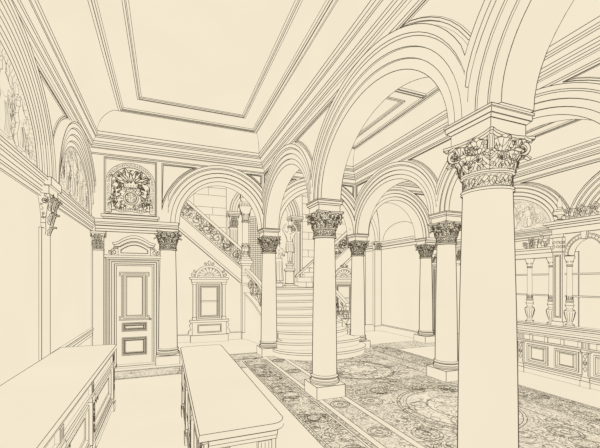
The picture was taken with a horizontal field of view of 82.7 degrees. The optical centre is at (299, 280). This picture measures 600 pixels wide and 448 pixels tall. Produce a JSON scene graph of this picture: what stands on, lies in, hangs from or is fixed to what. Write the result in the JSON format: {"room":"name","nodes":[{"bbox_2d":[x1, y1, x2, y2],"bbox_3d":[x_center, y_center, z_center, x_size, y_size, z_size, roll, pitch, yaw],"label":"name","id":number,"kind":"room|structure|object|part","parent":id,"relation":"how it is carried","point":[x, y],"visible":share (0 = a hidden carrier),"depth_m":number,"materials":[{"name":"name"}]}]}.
{"room":"historic interior","nodes":[
{"label":"historic interior","id":0,"kind":"room"},
{"bbox_2d":[0,0,95,384],"bbox_3d":[-3.228,-1.013,3.355,0.363,6.443,11.609,0,0,-21],"label":"wall","id":1,"kind":"structure","parent":0,"point":[53,133],"depth_m":4.84,"materials":[{"name":"beige paper"}]},
{"bbox_2d":[0,45,35,165],"bbox_3d":[-3.244,-2.168,3.561,0.050,1.156,2.926,0,0,-21],"label":"relief","id":2,"kind":"object","parent":1,"relation":"attached to","point":[15,127],"visible":0.99,"depth_m":4.17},
{"bbox_2d":[0,135,94,230],"bbox_3d":[-3.098,-1.393,3.277,0.145,0.283,11.368,0,0,-21],"label":"trim","id":3,"kind":"structure","parent":1,"relation":"attached to","point":[13,163],"depth_m":4.55,"materials":[{"name":"beige paper"}]},
{"bbox_2d":[38,176,62,360],"bbox_3d":[-3.828,0.332,5.265,0.236,3.749,0.531,0,0,-21],"label":"pilaster","id":4,"kind":"object","parent":1,"relation":"attached to","point":[49,203],"visible":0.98,"depth_m":5.17,"materials":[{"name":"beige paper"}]},
{"bbox_2d":[53,328,93,351],"bbox_3d":[-4.624,1.272,7.091,0.095,0.193,3.153,0,0,-21],"label":"trim","id":5,"kind":"structure","parent":1,"relation":"attached to","point":[81,338],"depth_m":7.27,"materials":[{"name":"beige paper"}]},
{"bbox_2d":[60,147,88,211],"bbox_3d":[-4.617,-2.167,7.051,0.052,1.159,2.490,0,0,-21],"label":"relief","id":6,"kind":"object","parent":1,"relation":"attached to","point":[73,182],"visible":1,"depth_m":6.81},
{"bbox_2d":[12,0,422,173],"bbox_3d":[-1.066,-3.388,3.979,4.440,0.514,11.189,0,0,-21],"label":"trim","id":7,"kind":"structure","parent":1,"relation":"attached to","point":[378,15],"depth_m":6.11,"materials":[{"name":"beige paper"}]},
{"bbox_2d":[91,225,159,344],"bbox_3d":[-4.445,0.335,8.987,1.816,3.747,0.235,0,0,-21],"label":"wall","id":8,"kind":"structure","parent":0,"point":[111,237],"depth_m":8.76,"materials":[{"name":"beige paper"}]},
{"bbox_2d":[90,231,106,344],"bbox_3d":[-5.028,0.482,8.489,0.357,3.452,0.275,0,0,-21],"label":"pilaster","id":9,"kind":"object","parent":8,"relation":"attached to","point":[98,237],"visible":0.98,"depth_m":8.51,"materials":[{"name":"beige paper"}]},
{"bbox_2d":[104,235,160,364],"bbox_3d":[-4.296,0.517,8.853,1.394,3.382,0.154,0,0,-21],"label":"door","id":10,"kind":"structure","parent":8,"relation":"in","point":[131,275],"depth_m":8.86,"materials":[{"name":"beige paper"}]},
{"bbox_3d":[-4.301,0.392,8.866,0.714,1.251,0.043,0,0,-21],"label":"panel","id":11,"kind":"part","parent":10,"relation":"part of","materials":[{"name":"beige paper"}]},
{"bbox_3d":[-4.303,1.192,8.871,0.594,0.231,0.033,0,0,-21],"label":"panel","id":12,"kind":"part","parent":10,"relation":"part of","materials":[{"name":"beige paper"}]},
{"bbox_3d":[-4.303,1.692,8.871,0.594,0.471,0.033,0,0,-21],"label":"panel","id":13,"kind":"part","parent":10,"relation":"part of","materials":[{"name":"beige paper"}]},
{"bbox_2d":[115,362,154,368],"bbox_3d":[-4.280,2.177,8.772,1.366,0.063,0.235,0,0,-21],"label":"trim","id":14,"kind":"structure","parent":8,"relation":"attached to","point":[148,363],"depth_m":8.74,"materials":[{"name":"beige paper"}]},
{"bbox_2d":[94,218,178,233],"bbox_3d":[-4.161,-1.385,8.798,1.946,0.308,0.315,0,0,-21],"label":"trim","id":15,"kind":"structure","parent":8,"relation":"attached to","point":[101,224],"depth_m":8.66,"materials":[{"name":"beige paper"}]},
{"bbox_2d":[37,0,370,153],"bbox_3d":[-1.012,-3.888,3.839,4.041,0.514,11.089,0,0,-21],"label":"ceiling","id":16,"kind":"structure","parent":0,"point":[226,74],"depth_m":6.27,"materials":[{"name":"beige paper"}]},
{"bbox_2d":[182,186,225,248],"bbox_3d":[-5.176,-1.397,13.759,4.350,7.217,0.221,0,0,-21],"label":"wall","id":17,"kind":"structure","parent":0,"point":[211,201],"depth_m":14.23,"materials":[{"name":"beige paper"}]},
{"bbox_2d":[176,232,240,342],"bbox_3d":[-3.473,0.048,12.555,2.619,4.326,0.208,0,0,-21],"label":"wall","id":18,"kind":"structure","parent":0,"point":[189,257],"depth_m":12.32,"materials":[{"name":"beige paint"}]},
{"bbox_2d":[188,261,229,342],"bbox_3d":[-3.294,0.733,12.399,1.496,2.954,0.236,0,0,-21],"label":"aedicule","id":19,"kind":"object","parent":18,"relation":"attached to","point":[209,325],"visible":1,"depth_m":12.40,"materials":[{"name":"beige paper"}]},
{"bbox_3d":[-3.321,0.747,12.469,0.616,1.083,0.045,0,0,-21],"label":"sash","id":20,"kind":"part","parent":19,"relation":"part of","materials":[{"name":"beige paper"}]},
{"bbox_3d":[-3.324,0.745,12.478,0.540,1.010,0.001,0,0,-21],"label":"pane","id":21,"kind":"part","parent":19,"relation":"part of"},
{"bbox_3d":[-3.321,0.742,12.469,0.877,1.333,0.085,0,0,-21],"label":"frame","id":22,"kind":"part","parent":19,"relation":"part of","materials":[{"name":"beige paper"}]},
{"bbox_2d":[179,216,241,282],"bbox_3d":[-3.671,-1.210,13.251,3.179,2.950,1.787,0,0,-21],"label":"staircase","id":23,"kind":"structure","parent":18,"relation":"attached to","point":[185,228],"depth_m":12.48,"materials":[{"name":"beige paper"}]},
{"bbox_2d":[180,200,242,268],"bbox_3d":[-3.404,-1.968,12.480,2.694,3.014,0.136,0,0,-21],"label":"balustrade","id":24,"kind":"object","parent":23,"relation":"on","point":[212,224],"visible":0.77,"depth_m":12.53,"materials":[{"name":"beige paper"}]},
{"bbox_3d":[-3.438,-2.293,12.466,2.617,2.364,0.136,0,0,-21],"label":"handrail","id":25,"kind":"part","parent":24,"relation":"part of","materials":[{"name":"beige paper"}]},
{"bbox_2d":[226,211,240,262],"bbox_3d":[-2.867,-1.332,14.621,0.562,3.208,0.607,0,0,-21],"label":"pier","id":26,"kind":"object","parent":23,"relation":"on","point":[232,216],"visible":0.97,"depth_m":14.48,"materials":[{"name":"beige paper"}]},
{"bbox_2d":[226,209,288,300],"bbox_3d":[-2.059,-1.397,16.489,3.494,7.220,0.224,0,0,-21],"label":"wall","id":27,"kind":"structure","parent":0,"point":[284,221],"depth_m":16.83,"materials":[{"name":"beige paper"}]},
{"bbox_2d":[248,216,261,285],"bbox_3d":[-2.085,-1.402,16.323,1.084,3.350,0.073,0,0,-21],"label":"lattice door","id":28,"kind":"structure","parent":27,"relation":"in","point":[255,250],"depth_m":16.30,"materials":[{"name":"beige paper"}]},
{"bbox_2d":[226,187,301,216],"bbox_3d":[-1.558,-3.922,15.214,3.490,2.167,0.460,0,0,-21],"label":"wall","id":29,"kind":"structure","parent":0,"point":[294,208],"depth_m":14.62,"materials":[{"name":"beige paper"}]},
{"bbox_2d":[90,147,460,238],"bbox_3d":[0.425,-2.879,10.745,12.168,2.712,0.529,0,0,-21],"label":"wall","id":30,"kind":"structure","parent":0,"point":[176,183],"depth_m":9.64,"materials":[{"name":"beige paper"}]},
{"bbox_2d":[101,156,159,220],"bbox_3d":[-4.287,-2.318,8.653,1.334,1.532,0.130,0,0,-21],"label":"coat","id":31,"kind":"object","parent":30,"relation":"attached to","point":[130,186],"visible":1,"depth_m":8.63,"materials":[{"name":"beige paper"}]},
{"bbox_3d":[-4.282,-2.431,8.640,0.358,0.266,0.098,0,0,-21],"label":"crown","id":32,"kind":"part","parent":31,"relation":"part of","materials":[{"name":"beige paper"}]},
{"bbox_2d":[300,195,345,276],"bbox_3d":[2.186,-1.397,16.653,4.575,7.221,0.225,0,0,-21],"label":"wall","id":33,"kind":"structure","parent":0,"point":[306,234],"depth_m":15.82,"materials":[{"name":"beige paper"}]},
{"bbox_2d":[97,331,599,447],"bbox_3d":[1.337,2.201,8.423,12.150,0.014,17.700,0,0,-21],"label":"floor","id":34,"kind":"structure","parent":0,"point":[390,401],"depth_m":6.12,"materials":[{"name":"beige paper"}]},
{"bbox_2d":[0,344,116,447],"bbox_3d":[-2.277,1.661,2.449,0.874,1.089,7.426,0,0,-21],"label":"counter","id":35,"kind":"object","parent":34,"relation":"on","point":[65,399],"depth_m":3.69,"materials":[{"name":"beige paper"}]},
{"bbox_3d":[-2.325,1.701,3.557,0.033,0.446,1.066,0,0,-21],"label":"panel","id":36,"kind":"part","parent":35,"relation":"part of","materials":[{"name":"beige paper"}]},
{"bbox_3d":[-1.943,1.239,2.591,0.041,0.044,7.246,0,0,-21],"label":"cornice moulding","id":37,"kind":"part","parent":35,"relation":"part of","materials":[{"name":"beige paper"}]},
{"bbox_3d":[-1.936,1.199,2.594,0.056,0.054,7.246,0,0,-21],"label":"cornice moulding","id":38,"kind":"part","parent":35,"relation":"part of","materials":[{"name":"beige paper"}]},
{"bbox_3d":[-1.940,1.396,2.592,0.046,0.038,7.246,0,0,-21],"label":"frieze moulding","id":39,"kind":"part","parent":35,"relation":"part of","materials":[{"name":"beige paper"}]},
{"bbox_3d":[-1.950,1.979,2.588,0.026,0.034,7.246,0,0,-21],"label":"moulding","id":40,"kind":"part","parent":35,"relation":"part of","materials":[{"name":"beige paper"}]},
{"bbox_3d":[-1.943,2.011,2.591,0.041,0.048,7.246,0,0,-21],"label":"moulding","id":41,"kind":"part","parent":35,"relation":"part of","materials":[{"name":"beige paper"}]},
{"bbox_3d":[-2.890,1.701,4.995,0.035,0.448,1.478,0,0,-21],"label":"panel","id":42,"kind":"part","parent":35,"relation":"part of","materials":[{"name":"beige paper"}]},
{"bbox_3d":[-1.938,2.056,2.593,0.051,0.058,7.246,0,0,-21],"label":"moulding","id":43,"kind":"part","parent":35,"relation":"part of","materials":[{"name":"beige paper"}]},
{"bbox_2d":[153,230,181,365],"bbox_3d":[-3.567,0.335,9.214,0.729,3.747,0.729,0,0,-21],"label":"column","id":44,"kind":"structure","parent":34,"relation":"on","point":[168,353],"depth_m":9.01,"materials":[{"name":"beige paper"}]},
{"bbox_2d":[179,345,283,447],"bbox_3d":[-1.069,1.661,4.240,0.700,1.089,3.577,0,0,-21],"label":"counter","id":45,"kind":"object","parent":34,"relation":"on","point":[222,407],"depth_m":3.22,"materials":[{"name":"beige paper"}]},
{"bbox_3d":[-1.712,1.701,5.129,0.035,0.448,0.759,0,0,-21],"label":"panel","id":46,"kind":"part","parent":45,"relation":"part of","materials":[{"name":"beige paper"}]},
{"bbox_3d":[-1.332,2.056,4.141,0.050,0.058,3.417,0,0,-21],"label":"moulding","id":47,"kind":"part","parent":45,"relation":"part of","materials":[{"name":"beige paper"}]},
{"bbox_3d":[-1.327,2.011,4.143,0.040,0.048,3.417,0,0,-21],"label":"moulding","id":48,"kind":"part","parent":45,"relation":"part of","materials":[{"name":"beige paper"}]},
{"bbox_3d":[-1.332,1.701,4.161,0.034,0.447,0.777,0,0,-21],"label":"panel","id":49,"kind":"part","parent":45,"relation":"part of","materials":[{"name":"beige paper"}]},
{"bbox_3d":[-1.330,1.396,4.142,0.045,0.038,3.417,0,0,-21],"label":"frieze moulding","id":50,"kind":"part","parent":45,"relation":"part of","materials":[{"name":"beige paper"}]},
{"bbox_3d":[-0.943,1.701,3.170,0.032,0.446,0.806,0,0,-21],"label":"panel","id":51,"kind":"part","parent":45,"relation":"part of","materials":[{"name":"beige paper"}]},
{"bbox_3d":[-0.437,1.238,2.643,0.535,0.039,0.035,0,0,-21],"label":"cornice moulding","id":52,"kind":"part","parent":45,"relation":"part of","materials":[{"name":"beige paper"}]},
{"bbox_3d":[-0.434,1.198,2.636,0.535,0.049,0.050,0,0,-21],"label":"cornice moulding","id":53,"kind":"part","parent":45,"relation":"part of","materials":[{"name":"beige paper"}]},
{"bbox_2d":[238,195,252,339],"bbox_3d":[-2.085,-0.598,13.041,0.557,5.614,0.556,0,0,-21],"label":"newel post","id":54,"kind":"object","parent":34,"relation":"on","point":[246,262],"visible":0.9,"depth_m":12.90,"materials":[{"name":"beige paper"}]},
{"bbox_2d":[238,195,251,257],"bbox_3d":[-2.085,-2.128,13.041,0.557,2.554,0.556,0,0,-21],"label":"lamp","id":55,"kind":"object","parent":54,"relation":"on","point":[245,208],"depth_m":12.92,"materials":[{"name":"paper"}]},
{"bbox_2d":[244,269,261,343],"bbox_3d":[-1.353,0.872,11.731,0.327,2.675,2.712,0,0,-27],"label":"balustrade","id":56,"kind":"object","parent":34,"relation":"on","point":[252,306],"visible":0.52,"depth_m":12.37,"materials":[{"name":"beige paper"}]},
{"bbox_3d":[-1.370,1.080,11.764,0.327,1.290,2.638,0,0,-27],"label":"rail","id":57,"kind":"part","parent":56,"relation":"part of","materials":[{"name":"beige paper"}]},
{"bbox_3d":[-1.370,0.200,11.764,0.268,1.331,2.632,0,0,-27],"label":"handrail","id":58,"kind":"part","parent":56,"relation":"part of","materials":[{"name":"beige paper"}]},
{"bbox_3d":[-1.347,0.661,11.716,0.128,1.814,2.680,0,0,-27],"label":"scroll panel","id":59,"kind":"part","parent":56,"relation":"part of","materials":[{"name":"beige paper"}]},
{"bbox_2d":[256,228,280,356],"bbox_3d":[-0.933,0.336,10.249,0.729,3.748,0.729,0,0,-28],"label":"column","id":60,"kind":"structure","parent":34,"relation":"on","point":[269,239],"depth_m":10.05,"materials":[{"name":"beige paper"}]},
{"bbox_2d":[250,286,365,360],"bbox_3d":[-0.364,1.234,12.983,3.016,1.950,7.548,0,0,-21],"label":"staircase","id":61,"kind":"structure","parent":34,"relation":"on","point":[294,304],"depth_m":10.70,"materials":[{"name":"beige paper"}]},
{"bbox_2d":[276,241,284,286],"bbox_3d":[-0.932,-0.706,14.382,0.584,1.963,0.472,0,0,-21],"label":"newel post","id":62,"kind":"object","parent":61,"relation":"on","point":[280,252],"visible":0.53,"depth_m":14.27,"materials":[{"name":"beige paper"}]},
{"bbox_2d":[276,258,283,280],"bbox_3d":[-0.927,-0.482,14.389,0.537,0.963,0.416,0,0,-21],"label":"drapery","id":63,"kind":"object","parent":62,"relation":"hanging from","point":[279,265],"depth_m":14.25,"materials":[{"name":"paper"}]},
{"bbox_2d":[282,224,297,286],"bbox_3d":[-0.455,-1.116,14.992,0.708,2.783,0.578,0,0,-21],"label":"statue","id":64,"kind":"object","parent":61,"relation":"on","point":[289,270],"visible":0.99,"depth_m":14.86,"materials":[{"name":"beige paper"}]},
{"bbox_2d":[285,242,294,252],"bbox_3d":[-0.448,-1.485,14.975,0.478,0.460,0.372,0,0,-21],"label":"drapery","id":65,"kind":"object","parent":64,"relation":"hanging from","point":[289,248],"depth_m":14.85,"materials":[{"name":"paper"}]},
{"bbox_2d":[287,216,303,281],"bbox_3d":[-0.224,-1.332,15.660,0.624,3.209,0.608,0,0,-21],"label":"pier","id":66,"kind":"object","parent":61,"relation":"on","point":[296,220],"visible":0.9,"depth_m":15.53,"materials":[{"name":"beige paper"}]},
{"bbox_2d":[294,237,351,286],"bbox_3d":[1.383,-0.955,15.237,2.921,2.441,1.789,0,0,-21],"label":"staircase","id":67,"kind":"structure","parent":61,"relation":"on","point":[307,280],"depth_m":14.62,"materials":[{"name":"beige paper"}]},
{"bbox_3d":[0.561,-0.887,15.660,1.644,1.480,0.083,0,0,-21],"label":"wall handrail","id":68,"kind":"part","parent":67,"relation":"part of","materials":[{"name":"beige paper"}]},
{"bbox_2d":[335,230,347,259],"bbox_3d":[1.947,-1.713,14.582,2.048,2.506,0.138,0,0,-21],"label":"balustrade","id":69,"kind":"object","parent":67,"relation":"on","point":[344,234],"visible":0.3,"depth_m":14.48,"materials":[{"name":"beige paper"}]},
{"bbox_3d":[1.960,-2.038,14.588,2.019,1.856,0.138,0,0,-21],"label":"handrail","id":70,"kind":"part","parent":69,"relation":"part of","materials":[{"name":"beige paper"}]},
{"bbox_3d":[1.935,-1.634,14.568,2.016,2.038,0.036,0,0,-21],"label":"scroll panel","id":71,"kind":"part","parent":69,"relation":"part of","materials":[{"name":"beige paper"}]},
{"bbox_3d":[1.962,-1.353,14.583,2.019,1.785,0.108,0,0,-21],"label":"rail","id":72,"kind":"part","parent":69,"relation":"part of","materials":[{"name":"beige paper"}]},
{"bbox_2d":[336,289,349,334],"bbox_3d":[1.213,0.872,12.741,0.328,2.676,2.713,0,0,-16],"label":"balustrade","id":73,"kind":"object","parent":61,"relation":"on","point":[339,296],"visible":0.28,"depth_m":11.85,"materials":[{"name":"beige paper"}]},
{"bbox_3d":[1.218,0.661,12.725,0.127,1.815,2.680,0,0,-16],"label":"scroll panel","id":74,"kind":"part","parent":73,"relation":"part of","materials":[{"name":"beige paper"}]},
{"bbox_3d":[1.203,0.200,12.776,0.267,1.331,2.633,0,0,-16],"label":"handrail","id":75,"kind":"part","parent":73,"relation":"part of","materials":[{"name":"beige paper"}]},
{"bbox_3d":[1.203,1.080,12.776,0.327,1.291,2.639,0,0,-16],"label":"rail","id":76,"kind":"part","parent":73,"relation":"part of","materials":[{"name":"beige paper"}]},
{"bbox_2d":[304,198,345,400],"bbox_3d":[0.479,0.335,6.656,0.728,3.745,0.728,0,0,-21],"label":"column","id":77,"kind":"structure","parent":34,"relation":"on","point":[324,216],"depth_m":6.46,"materials":[{"name":"beige paper"}]},
{"bbox_2d":[346,233,369,347],"bbox_3d":[1.924,0.336,11.372,0.730,3.749,0.730,0,0,-28],"label":"column","id":78,"kind":"structure","parent":34,"relation":"on","point":[357,243],"depth_m":11.17,"materials":[{"name":"beige paper"}]},
{"bbox_2d":[414,238,436,342],"bbox_3d":[4.586,0.336,12.418,0.731,3.749,0.730,0,0,-28],"label":"column","id":79,"kind":"structure","parent":34,"relation":"on","point":[425,334],"depth_m":12.22,"materials":[{"name":"beige paper"}]},
{"bbox_2d":[426,210,461,381],"bbox_3d":[3.336,0.335,7.779,0.728,3.746,0.728,0,0,-21],"label":"column","id":80,"kind":"structure","parent":34,"relation":"on","point":[446,224],"depth_m":7.58,"materials":[{"name":"beige paper"}]},
{"bbox_2d":[443,102,535,447],"bbox_3d":[1.795,0.334,3.273,0.726,3.740,0.726,0,0,-21],"label":"column","id":81,"kind":"structure","parent":34,"relation":"on","point":[488,144],"depth_m":3.07,"materials":[{"name":"beige paper"}]},
{"bbox_2d":[517,326,599,390],"bbox_3d":[6.274,1.672,7.222,0.956,1.073,5.863,0,0,-21],"label":"counter","id":82,"kind":"object","parent":34,"relation":"on","point":[572,358],"depth_m":7.48,"materials":[{"name":"beige paper"}]},
{"bbox_3d":[5.549,1.712,7.977,0.038,0.431,0.492,0,0,-21],"label":"panel","id":83,"kind":"part","parent":82,"relation":"part of","materials":[{"name":"beige paper"}]},
{"bbox_2d":[515,201,599,335],"bbox_3d":[6.246,-0.269,7.345,0.514,2.835,5.312,0,0,-21],"label":"shelving","id":84,"kind":"object","parent":82,"relation":"on","point":[567,234],"visible":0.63,"depth_m":7.79,"materials":[{"name":"beige paper"}]},
{"bbox_2d":[537,232,544,246],"bbox_3d":[5.870,-0.996,8.302,0.152,0.407,0.152,0,0,-21],"label":"figurine","id":85,"kind":"object","parent":84,"relation":"on","point":[540,233],"visible":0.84,"depth_m":8.28,"materials":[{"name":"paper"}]},
{"bbox_2d":[552,196,566,220],"bbox_3d":[6.024,-1.667,7.911,0.292,0.627,0.292,0,0,-21],"label":"urn","id":86,"kind":"object","parent":84,"relation":"on","point":[558,212],"visible":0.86,"depth_m":7.87,"materials":[{"name":"paper"}]},
{"bbox_2d":[552,209,566,216],"bbox_3d":[6.024,-1.568,7.911,0.292,0.190,0.292,0,0,-21],"label":"bowl","id":87,"kind":"object","parent":86,"relation":"on","point":[558,212],"depth_m":7.84,"materials":[{"name":"paper"}]},
{"bbox_2d":[517,326,599,340],"bbox_3d":[6.278,1.170,7.223,0.947,0.068,5.863,0,0,-21],"label":"countertop","id":88,"kind":"structure","parent":82,"relation":"on","point":[566,334],"depth_m":7.51,"materials":[{"name":"beige paper"}]},
{"bbox_3d":[5.894,1.220,7.072,0.060,0.057,5.711,0,0,-21],"label":"cornice moulding","id":89,"kind":"part","parent":82,"relation":"part of","materials":[{"name":"beige paper"}]},
{"bbox_3d":[5.899,1.417,7.074,0.050,0.042,5.711,0,0,-21],"label":"frieze moulding","id":90,"kind":"part","parent":82,"relation":"part of","materials":[{"name":"beige paper"}]},
{"bbox_3d":[5.901,1.260,7.075,0.045,0.047,5.711,0,0,-21],"label":"cornice moulding","id":91,"kind":"part","parent":82,"relation":"part of","materials":[{"name":"beige paper"}]},
{"bbox_3d":[5.908,1.980,7.077,0.030,0.037,5.711,0,0,-21],"label":"moulding","id":92,"kind":"part","parent":82,"relation":"part of","materials":[{"name":"beige paper"}]},
{"bbox_3d":[5.901,2.012,7.075,0.045,0.052,5.711,0,0,-21],"label":"moulding","id":93,"kind":"part","parent":82,"relation":"part of","materials":[{"name":"beige paper"}]},
{"bbox_3d":[5.896,2.057,7.073,0.055,0.062,5.711,0,0,-21],"label":"moulding","id":94,"kind":"part","parent":82,"relation":"part of","materials":[{"name":"beige paper"}]},
{"bbox_3d":[5.905,1.442,7.077,0.035,0.032,5.711,0,0,-21],"label":"frieze moulding","id":95,"kind":"part","parent":82,"relation":"part of","materials":[{"name":"beige paper"}]},
{"bbox_3d":[5.776,1.712,7.400,0.038,0.430,0.492,0,0,-21],"label":"panel","id":96,"kind":"part","parent":82,"relation":"part of","materials":[{"name":"beige paper"}]},
{"bbox_3d":[6.053,1.712,6.695,0.037,0.430,0.486,0,0,-21],"label":"panel","id":97,"kind":"part","parent":82,"relation":"part of","materials":[{"name":"beige paper"}]},
{"bbox_2d":[336,250,365,324],"bbox_3d":[1.925,0.303,14.676,2.022,3.818,0.211,0,0,-21],"label":"wall","id":98,"kind":"structure","parent":0,"point":[349,262],"depth_m":14.98,"materials":[{"name":"beige paper"}]},
{"bbox_2d":[336,263,350,328],"bbox_3d":[1.891,0.733,14.437,1.498,2.955,0.238,0,0,-21],"label":"aedicule","id":99,"kind":"object","parent":98,"relation":"attached to","point":[343,274],"visible":0.35,"depth_m":14.46,"materials":[{"name":"beige paper"}]},
{"bbox_3d":[1.863,0.747,14.506,0.618,1.085,0.047,0,0,-21],"label":"sash","id":100,"kind":"part","parent":99,"relation":"part of","materials":[{"name":"beige paper"}]},
{"bbox_3d":[1.860,0.745,14.515,0.540,1.010,0.001,0,0,-21],"label":"pane","id":101,"kind":"part","parent":99,"relation":"part of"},
{"bbox_3d":[1.863,0.743,14.506,0.879,1.335,0.088,0,0,-21],"label":"frame","id":102,"kind":"part","parent":99,"relation":"part of","materials":[{"name":"beige paper"}]},
{"bbox_2d":[366,203,419,330],"bbox_3d":[3.858,-1.347,14.787,0.226,7.120,4.521,0,0,-21],"label":"wall","id":103,"kind":"structure","parent":0,"point":[400,265],"depth_m":14.27,"materials":[{"name":"beige paper"}]},
{"bbox_2d":[371,210,379,240],"bbox_3d":[2.820,-2.522,13.465,2.518,1.566,2.617,0,0,-21],"label":"trim","id":104,"kind":"structure","parent":103,"relation":"attached to","point":[372,220],"depth_m":14.98,"materials":[{"name":"beige paper"}]},
{"bbox_2d":[371,241,381,330],"bbox_3d":[3.452,0.238,15.056,0.496,3.948,0.321,0,0,-21],"label":"pilaster","id":105,"kind":"object","parent":103,"relation":"attached to","point":[377,252],"visible":0.96,"depth_m":15.06,"materials":[{"name":"beige paper"}]},
{"bbox_2d":[366,236,416,251],"bbox_3d":[3.829,-1.557,14.453,0.124,0.339,3.920,0,0,-21],"label":"trim","id":106,"kind":"structure","parent":103,"relation":"attached to","point":[406,241],"depth_m":14.06,"materials":[{"name":"beige paper"}]},
{"bbox_2d":[365,324,417,337],"bbox_3d":[2.825,2.063,13.521,3.072,0.298,2.719,0,0,-21],"label":"baseboard","id":107,"kind":"structure","parent":103,"relation":"attached to","point":[369,327],"depth_m":14.19,"materials":[{"name":"beige paper"}]},
{"bbox_2d":[259,0,573,228],"bbox_3d":[1.149,-2.880,4.957,0.612,2.710,11.390,0,0,-21],"label":"arches","id":108,"kind":"structure","parent":0,"point":[477,53],"depth_m":3.62,"materials":[{"name":"beige paper"}]},
{"bbox_2d":[293,17,599,184],"bbox_3d":[2.612,-3.388,5.425,2.676,0.515,11.189,0,0,-21],"label":"trim","id":109,"kind":"structure","parent":108,"relation":"attached to","point":[584,42],"depth_m":7.31,"materials":[{"name":"beige paper"}]},
{"bbox_2d":[346,0,599,166],"bbox_3d":[2.666,-3.888,5.285,2.278,0.514,11.089,0,0,-21],"label":"ceiling","id":110,"kind":"structure","parent":0,"point":[399,114],"depth_m":7.99,"materials":[{"name":"beige paper"}]},
{"bbox_2d":[395,87,425,98],"bbox_3d":[2.098,-4.113,6.788,1.844,0.062,1.113,0,0,-21],"label":"trim","id":111,"kind":"structure","parent":110,"relation":"attached to","point":[400,90],"depth_m":7.44,"materials":[{"name":"beige paper"}]},
{"bbox_2d":[350,50,599,234],"bbox_3d":[4.005,-2.880,6.080,0.613,2.711,11.390,0,0,-21],"label":"arches","id":112,"kind":"structure","parent":0,"point":[576,96],"depth_m":7.50,"materials":[{"name":"beige paper"}]},
{"bbox_2d":[514,154,599,328],"bbox_3d":[8.132,-1.012,7.819,0.361,6.446,11.612,0,0,-21],"label":"wall","id":113,"kind":"structure","parent":0,"point":[578,185],"depth_m":9.52,"materials":[{"name":"beige paper"}]},
{"bbox_2d":[397,137,599,192],"bbox_3d":[6.207,-3.387,6.837,4.262,0.516,11.192,0,0,-21],"label":"trim","id":114,"kind":"structure","parent":113,"relation":"attached to","point":[592,147],"depth_m":9.65,"materials":[{"name":"beige paper"}]},
{"bbox_2d":[514,200,550,230],"bbox_3d":[6.742,-2.137,11.192,0.053,1.102,2.853,0,0,-21],"label":"relief","id":115,"kind":"object","parent":113,"relation":"attached to","point":[527,214],"visible":0.3,"depth_m":10.47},
{"bbox_2d":[515,228,551,241],"bbox_3d":[8.088,-1.392,7.673,0.149,0.286,11.372,0,0,-21],"label":"trim","id":116,"kind":"structure","parent":113,"relation":"attached to","point":[524,235],"depth_m":10.35,"materials":[{"name":"beige paper"}]},
{"bbox_2d":[570,251,578,326],"bbox_3d":[7.373,0.332,9.366,0.241,3.753,0.536,0,0,-21],"label":"pilaster","id":117,"kind":"object","parent":113,"relation":"attached to","point":[575,268],"visible":0.02,"depth_m":9.25,"materials":[{"name":"beige paper"}]},
{"bbox_2d":[519,119,599,162],"bbox_3d":[6.261,-3.887,6.697,3.864,0.515,11.091,0,0,-21],"label":"ceiling","id":118,"kind":"structure","parent":0,"point":[552,137],"depth_m":9.25,"materials":[{"name":"beige paper"}]},
{"bbox_3d":[5.285,0.336,12.811,1.609,3.750,0.238,0,0,-21],"label":"wall","id":119,"kind":"structure","parent":0,"visible":0},
{"bbox_2d":[423,237,460,247],"bbox_3d":[5.206,-1.385,12.479,1.739,0.310,0.318,0,0,-21],"label":"trim","id":120,"kind":"structure","parent":119,"relation":"attached to","point":[429,241],"depth_m":12.18,"materials":[{"name":"beige paper"}]},
{"bbox_2d":[432,253,459,333],"bbox_3d":[5.365,0.517,12.649,1.397,3.384,0.157,0,0,-21],"label":"door","id":121,"kind":"structure","parent":119,"relation":"in","point":[434,257],"depth_m":12.49,"materials":[{"name":"beige paper"}]},
{"bbox_2d":[456,248,460,339],"bbox_3d":[5.954,0.483,12.805,0.360,3.455,0.278,0,0,-21],"label":"pilaster","id":122,"kind":"object","parent":119,"relation":"attached to","point":[458,250],"visible":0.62,"depth_m":12.83,"materials":[{"name":"beige paper"}]}
]}

